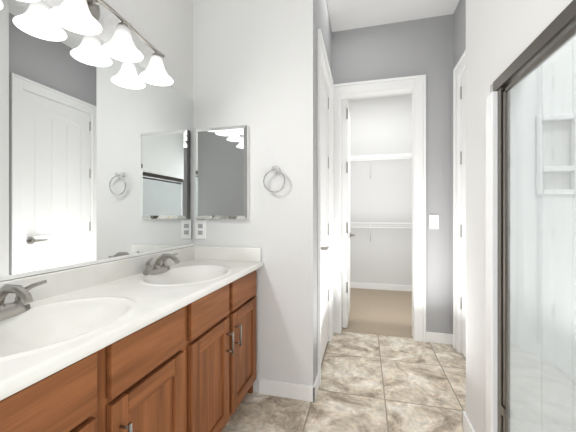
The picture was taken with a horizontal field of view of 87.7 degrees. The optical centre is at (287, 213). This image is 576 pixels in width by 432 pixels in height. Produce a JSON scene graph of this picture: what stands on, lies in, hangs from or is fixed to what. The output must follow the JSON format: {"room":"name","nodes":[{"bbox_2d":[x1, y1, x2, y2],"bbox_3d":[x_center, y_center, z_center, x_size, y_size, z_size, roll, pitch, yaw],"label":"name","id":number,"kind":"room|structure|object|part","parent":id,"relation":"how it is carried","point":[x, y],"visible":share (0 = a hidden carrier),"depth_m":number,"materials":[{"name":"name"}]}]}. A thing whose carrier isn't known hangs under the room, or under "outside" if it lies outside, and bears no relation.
{"room":"bathroom","nodes":[
{"label":"bathroom","id":0,"kind":"room"},
{"bbox_2d":[0,0,192,281],"bbox_3d":[-0.960,-0.280,0.643,0.100,2.660,2.767,0,0,14],"label":"wall","id":1,"kind":"structure","parent":0,"point":[167,25],"depth_m":1.59,"materials":[{"name":"white paint"}]},
{"bbox_2d":[18,0,172,85],"bbox_3d":[-0.702,-0.750,1.125,0.159,0.225,0.760,0,0,14],"label":"sconce","id":2,"kind":"object","parent":1,"relation":"attached to","point":[80,16],"visible":1,"depth_m":1.19,"materials":[{"name":"white glass"}]},
{"bbox_2d":[0,0,193,276],"bbox_3d":[-0.810,-0.258,1.015,0.005,0.895,1.763,0,0,14],"label":"wall mirror","id":3,"kind":"object","parent":1,"relation":"attached to","point":[96,152],"visible":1,"depth_m":1.13,"materials":[{"name":"white mirror"}]},
{"bbox_2d":[0,244,193,280],"bbox_3d":[-0.808,0.190,1.014,0.009,0.012,1.763,0,0,14],"label":"channel","id":4,"kind":"object","parent":1,"relation":"attached to","point":[8,277],"visible":1,"depth_m":1.12,"materials":[{"name":"white"}]},
{"bbox_2d":[193,0,315,391],"bbox_3d":[-0.214,-0.280,1.828,0.757,2.660,0.100,0,0,14],"label":"wall","id":5,"kind":"structure","parent":0,"point":[254,65],"depth_m":1.75,"materials":[{"name":"white paint"}]},
{"bbox_2d":[195,220,205,238],"bbox_3d":[-0.541,0.095,1.855,0.072,0.116,0.008,0,0,14],"label":"outlet","id":6,"kind":"object","parent":5,"relation":"attached to","point":[200,229],"visible":1,"depth_m":1.85,"materials":[{"name":"white plastic"}]},
{"bbox_2d":[196,125,248,218],"bbox_3d":[-0.400,-0.245,1.805,0.338,0.550,0.033,0,0,14],"label":"medicine cabinet mirror","id":7,"kind":"object","parent":5,"relation":"attached to","point":[222,172],"visible":1,"depth_m":1.78,"materials":[{"name":"white mirror"}]},
{"bbox_2d":[263,166,285,192],"bbox_3d":[-0.074,-0.200,1.713,0.133,0.159,0.050,0,0,14],"label":"towel ring","id":8,"kind":"object","parent":5,"relation":"attached to","point":[275,169],"visible":1,"depth_m":1.70,"materials":[{"name":"silver metal"}]},
{"bbox_2d":[259,378,314,401],"bbox_3d":[-0.008,1.008,1.716,0.330,0.085,0.013,0,0,14],"label":"baseboard","id":9,"kind":"structure","parent":5,"relation":"attached to","point":[286,390],"depth_m":1.71,"materials":[{"name":"white wood"}]},
{"bbox_2d":[316,0,331,374],"bbox_3d":[0.229,-0.280,2.232,0.100,2.660,0.903,0,0,14],"label":"wall","id":10,"kind":"structure","parent":0,"point":[322,15],"depth_m":1.99,"materials":[{"name":"white paint"}]},
{"bbox_2d":[313,372,318,401],"bbox_3d":[0.164,1.008,1.752,0.013,0.085,0.168,0,0,14],"label":"baseboard","id":11,"kind":"structure","parent":10,"relation":"attached to","point":[316,385],"depth_m":1.72,"materials":[{"name":"white wood"}]},
{"bbox_2d":[321,66,327,361],"bbox_3d":[0.238,-0.001,2.205,0.045,2.077,0.558,0,0,14],"label":"door","id":12,"kind":"structure","parent":10,"relation":"in","point":[324,212],"depth_m":2.28,"materials":[{"name":"white wood"}]},
{"bbox_2d":[321,97,328,300],"bbox_3d":[0.243,-0.122,2.226,0.161,1.675,0.533,0,0,14],"label":"door hardware","id":13,"kind":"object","parent":12,"relation":"attached to","point":[325,248],"depth_m":2.47,"materials":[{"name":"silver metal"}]},
{"bbox_2d":[317,29,332,385],"bbox_3d":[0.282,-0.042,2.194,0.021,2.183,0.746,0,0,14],"label":"trim","id":14,"kind":"structure","parent":10,"relation":"attached to","point":[321,51],"depth_m":1.84,"materials":[{"name":"white wood"}]},
{"bbox_3d":[0.282,-0.042,2.194,0.021,2.183,0.746,0,0,14],"label":"casing","id":15,"kind":"part","parent":14,"relation":"part of","materials":[{"name":"white wood"}]},
{"bbox_2d":[221,331,465,431],"bbox_3d":[0.558,1.075,0.745,2.990,0.050,3.720,0,0,14],"label":"floor","id":16,"kind":"structure","parent":0,"point":[375,383],"depth_m":1.74,"materials":[{"name":"tile"}]},
{"bbox_2d":[0,246,263,431],"bbox_3d":[-0.586,0.619,0.947,0.470,0.862,1.784,0,0,14],"label":"bathroom vanity","id":17,"kind":"object","parent":16,"relation":"on","point":[164,341],"visible":1,"depth_m":0.94,"materials":[{"name":"brown wood"}]},
{"bbox_2d":[486,0,575,431],"bbox_3d":[0.921,0.050,0.159,0.791,2.000,1.897,0,0,14],"label":"shower enclosure","id":18,"kind":"object","parent":16,"relation":"on","point":[530,305],"visible":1,"depth_m":1.09,"materials":[{"name":"white"}]},
{"bbox_2d":[342,288,412,337],"bbox_3d":[0.939,1.073,3.455,2.000,0.054,1.720,0,0,14],"label":"floor","id":19,"kind":"structure","parent":0,"point":[381,312],"depth_m":3.19,"materials":[{"name":"beige carpet"}]},
{"bbox_2d":[348,95,411,284],"bbox_3d":[1.140,-0.280,4.240,2.000,2.660,0.100,0,0,14],"label":"wall","id":20,"kind":"structure","parent":0,"point":[381,126],"depth_m":4.15,"materials":[{"name":"white paint"}]},
{"bbox_2d":[350,282,411,291],"bbox_3d":[1.126,1.005,4.185,1.800,0.081,0.013,0,0,14],"label":"trim","id":21,"kind":"structure","parent":20,"relation":"attached to","point":[393,287],"depth_m":4.14,"materials":[{"name":"white wood"}]},
{"bbox_2d":[326,0,458,100],"bbox_3d":[0.772,-1.660,1.578,2.990,0.100,5.440,0,0,14],"label":"ceiling","id":22,"kind":"structure","parent":0,"point":[348,14],"depth_m":2.38,"materials":[{"name":"white paint"}]},
{"bbox_2d":[332,14,453,333],"bbox_3d":[0.725,-0.280,2.622,2.000,2.660,0.100,0,0,14],"label":"wall","id":23,"kind":"structure","parent":0,"point":[435,50],"depth_m":2.46,"materials":[{"name":"grey paint"}]},
{"bbox_2d":[342,99,354,327],"bbox_3d":[0.590,-0.003,3.017,0.161,2.082,0.596,0,0,14],"label":"closet door","id":24,"kind":"structure","parent":23,"relation":"in","point":[346,234],"depth_m":2.74,"materials":[{"name":"white wood"}]},
{"bbox_2d":[333,74,425,342],"bbox_3d":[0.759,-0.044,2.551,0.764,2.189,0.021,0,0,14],"label":"trim","id":25,"kind":"structure","parent":23,"relation":"attached to","point":[418,82],"depth_m":2.47,"materials":[{"name":"white wood"}]},
{"bbox_2d":[429,215,438,228],"bbox_3d":[1.190,0.065,2.445,0.072,0.116,0.010,0,0,14],"label":"light switch","id":26,"kind":"object","parent":23,"relation":"attached to","point":[433,221],"visible":1,"depth_m":2.44,"materials":[{"name":"white plastic"}]},
{"bbox_2d":[426,332,452,344],"bbox_3d":[1.230,1.008,2.434,0.207,0.085,0.013,0,0,14],"label":"baseboard","id":27,"kind":"structure","parent":23,"relation":"attached to","point":[439,338],"depth_m":2.43,"materials":[{"name":"white wood"}]},
{"bbox_2d":[454,0,465,67],"bbox_3d":[1.279,-0.280,2.005,0.100,2.660,0.820,0,0,14],"label":"wall","id":28,"kind":"structure","parent":0,"point":[460,12],"depth_m":2.26,"materials":[{"name":"white paint"}]},
{"bbox_2d":[453,50,465,353],"bbox_3d":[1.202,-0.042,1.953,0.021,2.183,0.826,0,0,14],"label":"trim","id":29,"kind":"structure","parent":28,"relation":"attached to","point":[457,70],"depth_m":2.30,"materials":[{"name":"white wood"}]},
{"bbox_3d":[1.203,-0.042,1.952,0.021,2.183,0.826,0,0,14],"label":"casing","id":30,"kind":"part","parent":29,"relation":"part of","materials":[{"name":"white wood"}]},
{"bbox_2d":[461,70,465,357],"bbox_3d":[1.247,-0.001,1.941,0.045,2.077,0.638,0,0,14],"label":"door","id":31,"kind":"structure","parent":28,"relation":"in","point":[463,218],"depth_m":2.21,"materials":[{"name":"white wood"}]},
{"bbox_2d":[460,86,461,308],"bbox_3d":[1.252,-0.122,1.962,0.161,1.675,0.613,0,0,14],"label":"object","id":32,"kind":"structure","parent":31,"relation":"attached to","point":[461,225],"depth_m":2.25,"materials":[{"name":"silver metal"}]},
{"bbox_2d":[466,0,570,431],"bbox_3d":[1.252,-0.280,1.209,0.875,2.660,0.295,0,0,14],"label":"wall","id":33,"kind":"structure","parent":0,"point":[479,89],"depth_m":1.31,"materials":[{"name":"white paint"}]},
{"bbox_2d":[490,0,574,85],"bbox_3d":[0.563,-1.056,0.080,0.100,1.108,2.235,0,0,14],"label":"bulkhead","id":34,"kind":"object","parent":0,"point":[517,27],"visible":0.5,"depth_m":0.98,"materials":[{"name":"white paint"}]}
]}

